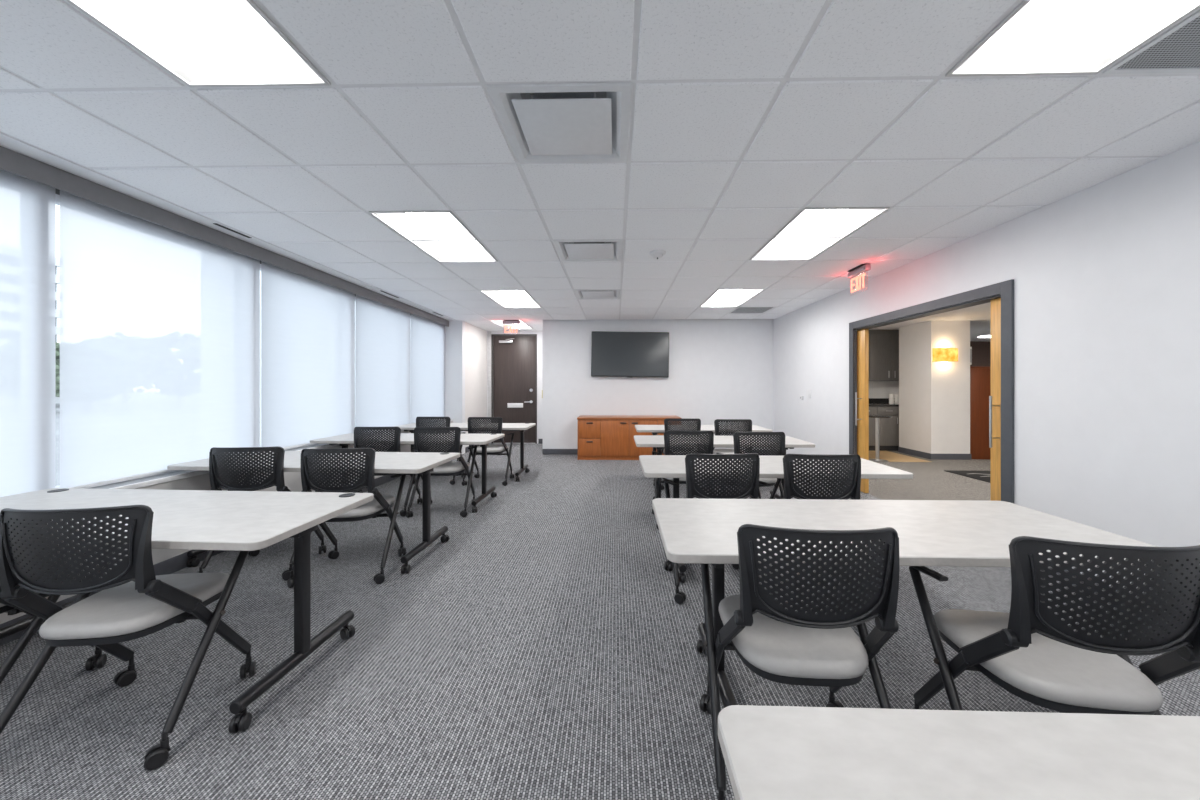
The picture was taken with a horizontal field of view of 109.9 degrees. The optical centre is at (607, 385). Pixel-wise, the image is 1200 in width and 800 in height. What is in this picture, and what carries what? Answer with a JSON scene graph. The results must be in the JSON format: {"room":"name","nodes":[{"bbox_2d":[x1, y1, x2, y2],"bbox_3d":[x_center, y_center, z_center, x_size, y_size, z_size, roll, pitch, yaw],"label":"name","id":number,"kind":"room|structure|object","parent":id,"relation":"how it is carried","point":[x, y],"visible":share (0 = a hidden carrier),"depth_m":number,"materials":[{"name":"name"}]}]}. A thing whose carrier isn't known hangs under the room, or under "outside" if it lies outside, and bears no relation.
{"room":"training room","nodes":[
{"label":"training room","id":0,"kind":"room"},
{"bbox_2d":[0,421,452,623],"bbox_3d":[-3.116,0.968,2.787,0.220,0.645,10.250,0,0,1],"label":"wall","id":1,"kind":"structure","parent":0,"point":[292,480],"depth_m":3.02,"materials":[{"name":"paint"}]},
{"bbox_2d":[0,169,55,496],"bbox_3d":[-3.179,-0.284,1.713,0.050,1.813,1.382,0,0,1],"label":"roller shade","id":2,"kind":"object","parent":1,"relation":"attached to","point":[27,206],"visible":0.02,"depth_m":2.29,"materials":[{"name":"fabric"}]},
{"bbox_2d":[56,194,59,487],"bbox_3d":[-3.200,-0.240,3.082,0.080,1.736,1.379,0,0,1],"label":"window","id":3,"kind":"structure","parent":1,"relation":"in","point":[57,195],"depth_m":2.44,"materials":[{"name":"white metal"}]},
{"bbox_2d":[60,190,259,487],"bbox_3d":[-3.151,-0.284,3.103,0.050,1.813,1.362,0,0,1],"label":"roller shade","id":4,"kind":"object","parent":1,"relation":"attached to","point":[160,325],"visible":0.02,"depth_m":2.86,"materials":[{"name":"fabric"}]},
{"bbox_2d":[0,475,400,645],"bbox_3d":[-3.000,1.238,2.777,0.012,0.105,10.235,0,0,1],"label":"baseboard","id":5,"kind":"structure","parent":1,"relation":"attached to","point":[176,563],"depth_m":2.86,"materials":[{"name":"rubber"}]},
{"bbox_2d":[0,146,448,326],"bbox_3d":[-3.161,-1.165,2.788,0.170,0.115,10.250,0,0,1],"label":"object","id":6,"kind":"structure","parent":1,"relation":"attached to","point":[11,161],"depth_m":2.92,"materials":[{"name":"metal"}]},
{"bbox_2d":[88,419,452,488],"bbox_3d":[-3.120,0.638,2.787,0.252,0.033,10.250,0,0,1],"label":"sill","id":7,"kind":"structure","parent":1,"relation":"attached to","point":[166,477],"depth_m":2.88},
{"bbox_2d":[261,261,354,449],"bbox_3d":[-3.124,-0.284,4.482,0.050,1.813,1.362,0,0,1],"label":"roller shade","id":8,"kind":"object","parent":1,"relation":"attached to","point":[308,324],"visible":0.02,"depth_m":4.31,"materials":[{"name":"fabric"}]},
{"bbox_2d":[356,294,409,432],"bbox_3d":[-3.097,-0.284,5.872,0.050,1.813,1.382,0,0,1],"label":"roller shade","id":9,"kind":"object","parent":1,"relation":"attached to","point":[382,330],"visible":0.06,"depth_m":5.73,"materials":[{"name":"fabric"}]},
{"bbox_2d":[411,314,444,422],"bbox_3d":[-3.070,-0.284,7.240,0.050,1.813,1.319,0,0,1],"label":"roller shade","id":10,"kind":"object","parent":1,"relation":"attached to","point":[427,336],"visible":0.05,"depth_m":7.16,"materials":[{"name":"fabric"}]},
{"bbox_2d":[445,320,464,453],"bbox_3d":[-3.008,-0.110,7.981,0.570,2.800,0.140,0,0,1],"label":"wall pier","id":11,"kind":"object","parent":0,"point":[455,333],"visible":0.36,"depth_m":7.91,"materials":[{"name":"paint"}]},
{"bbox_2d":[465,322,486,447],"bbox_3d":[-2.792,-0.110,8.802,0.170,2.800,1.510,0,0,1],"label":"wall","id":12,"kind":"structure","parent":0,"point":[475,337],"depth_m":8.65,"materials":[{"name":"paint"}]},
{"bbox_2d":[487,331,542,442],"bbox_3d":[-1.914,-0.110,9.470,1.720,2.800,0.140,0,0,1],"label":"wall","id":13,"kind":"structure","parent":0,"point":[539,333],"depth_m":9.39,"materials":[{"name":"paint"}]},
{"bbox_2d":[488,332,490,442],"bbox_3d":[-2.634,0.040,9.403,0.083,2.500,0.019,0,0,1],"label":"trim","id":14,"kind":"structure","parent":13,"relation":"attached to","point":[489,333],"depth_m":9.39,"materials":[{"name":"white paint"}]},
{"bbox_2d":[491,334,536,443],"bbox_3d":[-2.080,0.070,9.418,1.020,2.440,0.190,0,0,1],"label":"door","id":15,"kind":"structure","parent":13,"relation":"in","point":[513,356],"depth_m":9.42,"materials":[{"name":"brown wood"}]},
{"bbox_2d":[0,0,1199,330],"bbox_3d":[-0.106,-1.397,3.483,6.550,0.346,11.960,0,0,1],"label":"ceiling","id":16,"kind":"structure","parent":0,"point":[747,116],"depth_m":2.07,"materials":[{"name":"tile"}]},
{"bbox_2d":[66,0,330,86],"bbox_3d":[-1.431,-1.264,1.123,0.584,0.081,1.194,0,0,1],"label":"ceiling light","id":17,"kind":"object","parent":16,"relation":"attached to","point":[201,43],"visible":1,"depth_m":1.54,"materials":[{"name":"white plastic"}]},
{"bbox_2d":[211,223,250,238],"bbox_3d":[-2.958,-1.221,3.324,0.034,0.004,0.322,0,0,1],"label":"ceiling vent","id":18,"kind":"object","parent":16,"relation":"in","point":[216,224],"visible":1,"depth_m":3.31,"materials":[{"name":"metal"}]},
{"bbox_2d":[369,211,497,261],"bbox_3d":[-1.383,-1.264,3.563,0.584,0.081,1.194,0,0,1],"label":"ceiling light","id":19,"kind":"object","parent":16,"relation":"attached to","point":[410,225],"visible":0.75,"depth_m":3.49,"materials":[{"name":"white plastic"}]},
{"bbox_2d":[480,290,541,307],"bbox_3d":[-1.335,-1.264,6.002,0.584,0.081,1.194,0,0,1],"label":"ceiling light","id":20,"kind":"object","parent":16,"relation":"attached to","point":[527,301],"visible":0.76,"depth_m":6.08,"materials":[{"name":"white plastic"}]},
{"bbox_2d":[490,320,532,328],"bbox_3d":[-1.896,-1.264,8.454,0.584,0.081,1.194,0,0,1],"label":"ceiling light","id":21,"kind":"object","parent":16,"relation":"attached to","point":[523,325],"visible":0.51,"depth_m":8.81,"materials":[{"name":"white plastic"}]},
{"bbox_2d":[503,320,520,332],"bbox_3d":[-1.790,-1.093,7.867,0.330,0.264,0.090,0,0,1],"label":"exit sign","id":22,"kind":"object","parent":16,"relation":"hanging from","point":[504,321],"visible":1,"depth_m":7.84,"materials":[{"name":"plastic"}]},
{"bbox_2d":[485,82,632,162],"bbox_3d":[-0.193,-1.264,2.014,0.604,0.084,0.604,0,0,1],"label":"ceiling vent","id":23,"kind":"object","parent":16,"relation":"in","point":[542,122],"visible":1,"depth_m":1.94,"materials":[{"name":"metal"}]},
{"bbox_2d":[553,239,623,260],"bbox_3d":[-0.157,-1.264,3.844,0.604,0.084,0.604,0,0,1],"label":"ceiling vent","id":24,"kind":"object","parent":16,"relation":"in","point":[589,249],"visible":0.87,"depth_m":3.80,"materials":[{"name":"metal"}]},
{"bbox_2d":[574,289,620,298],"bbox_3d":[-0.121,-1.264,5.673,0.604,0.084,0.604,0,0,1],"label":"ceiling vent","id":25,"kind":"object","parent":16,"relation":"in","point":[580,293],"visible":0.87,"depth_m":5.63,"materials":[{"name":"metal"}]},
{"bbox_2d":[649,250,665,258],"bbox_3d":[0.461,-1.194,3.862,0.150,0.062,0.150,0,0,1],"label":"smoke detector","id":26,"kind":"object","parent":16,"relation":"attached to","point":[657,254],"visible":1,"depth_m":3.82,"materials":[{"name":"white plastic"}]},
{"bbox_2d":[699,289,763,306],"bbox_3d":[1.715,-1.264,5.942,0.584,0.081,1.194,0,0,1],"label":"ceiling light","id":27,"kind":"object","parent":16,"relation":"attached to","point":[719,293],"visible":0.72,"depth_m":6.01,"materials":[{"name":"white plastic"}]},
{"bbox_2d":[728,307,774,313],"bbox_3d":[2.343,-1.233,6.845,0.584,0.014,0.584,0,0,1],"label":"ceiling vent","id":28,"kind":"object","parent":16,"relation":"in","point":[738,309],"visible":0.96,"depth_m":6.88,"materials":[{"name":"metal"}]},
{"bbox_2d":[749,207,889,259],"bbox_3d":[1.667,-1.264,3.502,0.584,0.081,1.194,0,0,1],"label":"ceiling light","id":29,"kind":"object","parent":16,"relation":"attached to","point":[822,221],"visible":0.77,"depth_m":3.43,"materials":[{"name":"white plastic"}]},
{"bbox_2d":[847,264,870,292],"bbox_3d":[2.606,-1.093,4.359,0.090,0.264,0.330,0,0,1],"label":"exit sign","id":30,"kind":"object","parent":16,"relation":"hanging from","point":[862,268],"visible":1,"depth_m":4.33,"materials":[{"name":"plastic"}]},
{"bbox_2d":[945,0,1199,76],"bbox_3d":[1.619,-1.264,1.063,0.584,0.081,1.194,0,0,1],"label":"ceiling light","id":31,"kind":"object","parent":16,"relation":"attached to","point":[1038,37],"visible":1,"depth_m":1.52,"materials":[{"name":"white plastic"}]},
{"bbox_2d":[1103,10,1199,73],"bbox_3d":[2.228,-1.233,1.051,0.584,0.014,1.194,0,0,1],"label":"ceiling vent","id":32,"kind":"object","parent":16,"relation":"in","point":[1176,50],"visible":1,"depth_m":1.56,"materials":[{"name":"metal"}]},
{"bbox_2d":[0,443,1199,799],"bbox_3d":[3.664,1.348,4.479,14.050,0.124,14.100,0,0,1],"label":"floor","id":33,"kind":"structure","parent":0,"point":[545,649],"depth_m":1.89,"materials":[{"name":"carpet"}]},
{"bbox_2d":[0,549,106,683],"bbox_3d":[-2.565,0.846,1.682,0.595,0.888,0.522,0,0,-3],"label":"chair","id":34,"kind":"object","parent":33,"relation":"on","point":[99,659],"visible":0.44,"depth_m":1.67,"materials":[{"name":"black plastic"}]},
{"bbox_2d":[0,505,255,769],"bbox_3d":[-1.815,0.846,1.617,0.595,0.888,0.522,0,0,-6],"label":"chair","id":35,"kind":"object","parent":33,"relation":"on","point":[132,603],"visible":0.99,"depth_m":1.44,"materials":[{"name":"black plastic"}]},
{"bbox_2d":[0,488,373,733],"bbox_3d":[-2.143,0.923,1.903,1.840,0.734,0.700,0,0,3],"label":"table","id":36,"kind":"object","parent":33,"relation":"on","point":[182,519],"visible":0.77,"depth_m":1.86,"materials":[{"name":"white laminate"}]},
{"bbox_2d":[198,446,325,580],"bbox_3d":[-2.413,0.846,2.989,0.595,0.888,0.522,0,0,-6],"label":"chair","id":37,"kind":"object","parent":33,"relation":"on","point":[220,470],"visible":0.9,"depth_m":2.77,"materials":[{"name":"black plastic"}]},
{"bbox_2d":[167,451,459,573],"bbox_3d":[-2.157,0.923,3.228,1.840,0.734,0.700,0,0,4],"label":"table","id":38,"kind":"object","parent":33,"relation":"on","point":[423,463],"visible":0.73,"depth_m":3.15,"materials":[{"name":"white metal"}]},
{"bbox_2d":[287,448,405,587],"bbox_3d":[-1.774,0.846,2.936,0.595,0.888,0.522,0,0,-6],"label":"chair","id":39,"kind":"object","parent":33,"relation":"on","point":[380,503],"visible":0.93,"depth_m":2.73,"materials":[{"name":"black plastic"}]},
{"bbox_2d":[353,427,421,516],"bbox_3d":[-2.288,0.846,4.367,0.595,0.888,0.522,0,0,-2],"label":"chair","id":40,"kind":"object","parent":33,"relation":"on","point":[361,440],"visible":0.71,"depth_m":4.14,"materials":[{"name":"black plastic"}]},
{"bbox_2d":[310,433,504,512],"bbox_3d":[-2.125,0.923,4.603,1.840,0.734,0.700,0,0,3],"label":"table","id":41,"kind":"object","parent":33,"relation":"on","point":[482,440],"visible":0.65,"depth_m":4.55,"materials":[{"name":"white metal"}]},
{"bbox_2d":[410,417,465,484],"bbox_3d":[-2.278,0.846,5.707,0.595,0.888,0.522,0,0,1],"label":"chair","id":42,"kind":"object","parent":33,"relation":"on","point":[420,421],"visible":0.38,"depth_m":5.47,"materials":[{"name":"black plastic"}]},
{"bbox_2d":[406,427,477,517],"bbox_3d":[-1.683,0.846,4.345,0.595,0.888,0.522,0,0,-2],"label":"chair","id":43,"kind":"object","parent":33,"relation":"on","point":[451,468],"visible":0.88,"depth_m":4.14,"materials":[{"name":"black plastic"}]},
{"bbox_2d":[395,423,535,480],"bbox_3d":[-1.993,0.923,5.970,1.840,0.734,0.700,0,0,1],"label":"table","id":44,"kind":"object","parent":33,"relation":"on","point":[521,427],"visible":0.6,"depth_m":5.95,"materials":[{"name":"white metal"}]},
{"bbox_2d":[462,417,513,485],"bbox_3d":[-1.579,0.846,5.643,0.595,0.888,0.522,0,0,1],"label":"chair","id":45,"kind":"object","parent":33,"relation":"on","point":[485,427],"visible":0.84,"depth_m":5.44,"materials":[{"name":"black plastic"}]},
{"bbox_2d":[577,415,680,459],"bbox_3d":[0.384,0.922,7.558,1.806,0.735,0.598,0,0,1],"label":"credenza","id":46,"kind":"object","parent":33,"relation":"on","point":[600,437],"visible":0.58,"depth_m":7.29,"materials":[{"name":"brown wood"}]},
{"bbox_2d":[661,418,703,489],"bbox_3d":[0.935,0.846,5.403,0.595,0.888,0.522,0,0,1],"label":"chair","id":47,"kind":"object","parent":33,"relation":"on","point":[668,422],"visible":0.45,"depth_m":5.17,"materials":[{"name":"black plastic"}]},
{"bbox_2d":[652,431,713,529],"bbox_3d":[0.730,0.846,3.997,0.595,0.888,0.522,0,0,-2],"label":"chair","id":48,"kind":"object","parent":33,"relation":"on","point":[707,448],"visible":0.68,"depth_m":3.77,"materials":[{"name":"black plastic"}]},
{"bbox_2d":[635,425,772,485],"bbox_3d":[1.242,0.925,5.657,1.715,0.730,0.700,0,0,1],"label":"table","id":49,"kind":"object","parent":33,"relation":"on","point":[655,429],"visible":0.23,"depth_m":5.50,"materials":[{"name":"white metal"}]},
{"bbox_2d":[664,453,771,603],"bbox_3d":[0.684,0.846,2.728,0.595,0.888,0.522,0,0,-3],"label":"chair","id":50,"kind":"object","parent":33,"relation":"on","point":[750,462],"visible":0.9,"depth_m":2.50,"materials":[{"name":"black plastic"}]},
{"bbox_2d":[634,435,814,498],"bbox_3d":[1.147,0.925,4.378,1.715,0.730,0.700,0,0,1],"label":"table","id":51,"kind":"object","parent":33,"relation":"on","point":[657,441],"visible":0.31,"depth_m":4.28,"materials":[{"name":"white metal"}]},
{"bbox_2d":[710,419,751,488],"bbox_3d":[1.526,0.846,5.282,0.595,0.888,0.522,0,0,1],"label":"chair","id":52,"kind":"object","parent":33,"relation":"on","point":[731,426],"visible":0.5,"depth_m":5.05,"materials":[{"name":"black plastic"}]},
{"bbox_2d":[716,432,784,498],"bbox_3d":[1.344,0.846,3.905,0.595,0.888,0.522,0,0,1],"label":"chair","id":53,"kind":"object","parent":33,"relation":"on","point":[780,445],"visible":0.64,"depth_m":3.68,"materials":[{"name":"black plastic"}]},
{"bbox_2d":[639,455,912,582],"bbox_3d":[1.105,0.925,3.029,1.715,0.730,0.700,0,0,1],"label":"table","id":54,"kind":"object","parent":33,"relation":"on","point":[653,466],"visible":0.38,"depth_m":2.84,"materials":[{"name":"white laminate"}]},
{"bbox_2d":[700,524,898,799],"bbox_3d":[0.627,0.846,1.424,0.595,0.888,0.522,0,0,4],"label":"chair","id":55,"kind":"object","parent":33,"relation":"on","point":[784,636],"visible":0.99,"depth_m":1.23,"materials":[{"name":"black plastic"}]},
{"bbox_2d":[758,454,864,591],"bbox_3d":[1.288,0.846,2.706,0.595,0.888,0.522,0,0,2],"label":"chair","id":56,"kind":"object","parent":33,"relation":"on","point":[850,464],"visible":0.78,"depth_m":2.48,"materials":[{"name":"black plastic"}]},
{"bbox_2d":[869,415,892,461],"bbox_3d":[4.643,0.898,7.230,0.430,0.775,0.430,0,0,1],"label":"cafe table","id":57,"kind":"object","parent":33,"relation":"on","point":[876,417],"visible":0.85,"depth_m":7.21,"materials":[{"name":"metal"}]},
{"bbox_2d":[869,398,898,450],"bbox_3d":[5.319,0.776,8.553,1.770,1.020,0.608,0,0,1],"label":"base cabinet","id":58,"kind":"object","parent":33,"relation":"on","point":[888,427],"visible":0.13,"depth_m":8.28,"materials":[{"name":"grey laminate"}]},
{"bbox_2d":[869,403,898,405],"bbox_3d":[5.320,0.389,8.557,1.770,0.036,0.600,0,0,1],"label":"countertop","id":59,"kind":"structure","parent":58,"relation":"on","point":[870,404],"depth_m":8.30,"materials":[{"name":"stone"}]},
{"bbox_2d":[652,498,1157,707],"bbox_3d":[1.069,0.925,1.724,1.715,0.730,0.700,0,0,2],"label":"table","id":60,"kind":"object","parent":33,"relation":"on","point":[963,533],"visible":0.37,"depth_m":1.69,"materials":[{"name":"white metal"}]},
{"bbox_2d":[718,705,1199,799],"bbox_3d":[1.032,0.925,0.365,1.715,0.730,0.700,0,0,2],"label":"table","id":61,"kind":"object","parent":33,"relation":"on","point":[769,752],"visible":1,"depth_m":0.64,"materials":[{"name":"white laminate"}]},
{"bbox_2d":[944,470,990,482],"bbox_3d":[5.753,1.286,5.938,1.330,0.009,0.840,0,0,1],"label":"floor mat","id":62,"kind":"object","parent":33,"relation":"on","point":[985,476],"visible":0.3,"depth_m":6.08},
{"bbox_2d":[970,367,990,458],"bbox_3d":[6.769,0.477,7.388,0.815,1.625,0.080,0,0,1],"label":"cabinet","id":63,"kind":"object","parent":33,"relation":"on","point":[980,377],"depth_m":7.36,"materials":[{"name":"brown wood"}]},
{"bbox_2d":[909,536,1199,714],"bbox_3d":[1.358,0.846,1.304,0.595,0.888,0.522,0,0,9],"label":"chair","id":64,"kind":"object","parent":33,"relation":"on","point":[1033,653],"visible":0.96,"depth_m":1.12,"materials":[{"name":"black plastic"}]},
{"bbox_2d":[543,319,772,449],"bbox_3d":[1.050,-0.110,8.596,4.500,2.800,1.490,0,0,1],"label":"wall","id":65,"kind":"structure","parent":0,"point":[719,368],"depth_m":7.85,"materials":[{"name":"paint"}]},
{"bbox_2d":[543,449,577,454],"bbox_3d":[-0.862,1.238,7.883,0.705,0.105,0.012,0,0,1],"label":"baseboard","id":66,"kind":"structure","parent":65,"relation":"attached to","point":[545,451],"depth_m":7.88,"materials":[{"name":"rubber"}]},
{"bbox_2d":[591,331,668,377],"bbox_3d":[0.422,-0.575,7.819,1.436,0.846,0.086,1,0,1],"label":"television","id":67,"kind":"object","parent":65,"relation":"attached to","point":[613,354],"visible":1,"depth_m":7.78,"materials":[{"name":"black glass"}]},
{"bbox_2d":[869,381,898,397],"bbox_3d":[4.907,0.075,8.945,3.340,2.430,0.120,0,0,1],"label":"wall","id":68,"kind":"structure","parent":0,"point":[877,389],"depth_m":8.87,"materials":[{"name":"paint"}]},
{"bbox_2d":[869,398,888,402],"bbox_3d":[5.325,0.318,8.847,1.770,0.104,0.020,0,0,1],"label":"backsplash","id":69,"kind":"structure","parent":68,"relation":"attached to","point":[871,400],"depth_m":8.83,"materials":[{"name":"stone"}]},
{"bbox_2d":[869,330,898,380],"bbox_3d":[5.322,-0.619,8.692,1.760,1.038,0.366,0,0,1],"label":"upper cabinet","id":70,"kind":"object","parent":68,"relation":"attached to","point":[883,344],"visible":0.34,"depth_m":8.53,"materials":[{"name":"grey laminate"}]},
{"bbox_2d":[869,302,990,340],"bbox_3d":[6.957,-1.180,6.264,7.535,0.080,10.400,0,0,1],"label":"ceiling","id":71,"kind":"structure","parent":0,"point":[979,316],"depth_m":7.24,"materials":[{"name":"paint"}]},
{"bbox_2d":[976,334,990,337],"bbox_3d":[8.639,-1.117,9.482,0.480,0.044,0.480,0,0,1],"label":"ceiling lamp","id":72,"kind":"object","parent":71,"relation":"attached to","point":[986,335],"visible":0.48,"depth_m":9.44,"materials":[{"name":"white glass"}]},
{"bbox_2d":[899,321,969,453],"bbox_3d":[6.019,0.075,7.783,0.670,2.430,0.840,0,0,1],"label":"wall","id":73,"kind":"structure","parent":0,"point":[934,397],"depth_m":7.37,"materials":[{"name":"paint"}]},
{"bbox_2d":[898,447,970,459],"bbox_3d":[6.017,1.240,7.776,0.695,0.100,0.855,0,0,1],"label":"baseboard","id":74,"kind":"structure","parent":73,"relation":"attached to","point":[900,449],"depth_m":7.35,"materials":[{"name":"rubber"}]},
{"bbox_2d":[932,348,957,361],"bbox_3d":[5.895,-0.535,7.307,0.442,0.243,0.115,0,0,1],"label":"wall sconce","id":75,"kind":"object","parent":73,"relation":"attached to","point":[938,354],"visible":1,"depth_m":7.27,"materials":[{"name":"glass"}]},
{"bbox_2d":[970,347,971,364],"bbox_3d":[6.399,-0.530,7.493,0.099,0.320,0.124,0,0,1],"label":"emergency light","id":76,"kind":"object","parent":73,"relation":"attached to","point":[970,347],"visible":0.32,"depth_m":7.43,"materials":[{"name":"white plastic"}]},
{"bbox_2d":[970,341,990,366],"bbox_3d":[8.616,0.075,10.892,4.400,2.430,0.120,0,0,1],"label":"wall","id":77,"kind":"structure","parent":0,"point":[981,350],"depth_m":10.81,"materials":[{"name":"brown wood"}]},
{"bbox_2d":[773,141,1199,586],"bbox_3d":[3.048,-0.110,2.675,0.130,2.800,10.270,0,0,1],"label":"wall","id":78,"kind":"structure","parent":0,"point":[1105,274],"depth_m":2.61,"materials":[{"name":"paint"}]},
{"bbox_2d":[855,329,868,492],"bbox_3d":[3.067,0.300,5.488,0.120,1.960,0.945,0,0,1],"label":"sliding door","id":79,"kind":"structure","parent":78,"relation":"in","point":[862,394],"depth_m":5.04,"materials":[{"name":"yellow wood"}]},
{"bbox_2d":[849,279,1013,502],"bbox_3d":[3.069,0.254,4.165,0.157,2.072,2.154,0,0,1],"label":"door frame","id":80,"kind":"structure","parent":78,"relation":"attached to","point":[1004,290],"depth_m":3.17,"materials":[{"name":"grey metal"}]},
{"bbox_2d":[989,298,1000,500],"bbox_3d":[3.015,0.300,2.854,0.120,1.960,0.965,0,0,1],"label":"sliding door","id":81,"kind":"structure","parent":78,"relation":"in","point":[995,398],"depth_m":3.28,"materials":[{"name":"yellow wood"}]},
{"bbox_2d":[1048,567,1128,604],"bbox_3d":[2.931,1.238,0.314,0.012,0.105,5.543,0,0,1],"label":"baseboard","id":82,"kind":"structure","parent":78,"relation":"attached to","point":[1048,567],"depth_m":2.72,"materials":[{"name":"rubber"}]},
{"label":"outside","id":83,"kind":"structure","parent":0,"visible":0},
{"bbox_2d":[56,403,59,485],"bbox_3d":[-70.751,1.890,51.404,136.500,0.200,220.000,0,0,1],"label":"ground","id":84,"kind":"structure","parent":83,"point":[57,404],"depth_m":12.80,"materials":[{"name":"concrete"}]},
{"bbox_2d":[56,257,59,402],"bbox_3d":[-66.302,-5.600,36.113,20.600,14.820,14.600,0,0,1],"label":"office block","id":85,"kind":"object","parent":84,"relation":"on","point":[57,259],"visible":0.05,"depth_m":42.82,"materials":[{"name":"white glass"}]},
{"bbox_2d":[56,343,59,396],"bbox_3d":[-35.481,-0.703,28.715,4.592,5.002,4.716,0,0,26],"label":"tree","id":86,"kind":"object","parent":84,"relation":"on","point":[57,345],"visible":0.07,"depth_m":26.96,"materials":[{"name":"green plant"}]},
{"bbox_2d":[260,271,260,446],"bbox_3d":[-3.779,0.190,5.185,1.040,4.200,0.180,0,0,1],"label":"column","id":87,"kind":"structure","parent":84,"relation":"on","point":[260,271],"depth_m":5.10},
{"bbox_2d":[355,301,355,426],"bbox_3d":[-3.751,0.190,6.585,1.040,4.200,0.180,0,0,1],"label":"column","id":88,"kind":"structure","parent":84,"relation":"on","point":[355,301],"depth_m":6.50,"materials":[{"name":"white metal"}]},
{"bbox_2d":[410,319,410,421],"bbox_3d":[-3.771,0.190,7.981,0.945,4.200,0.170,0,0,1],"label":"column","id":89,"kind":"structure","parent":84,"relation":"on","point":[410,319],"depth_m":7.89,"materials":[{"name":"white metal"}]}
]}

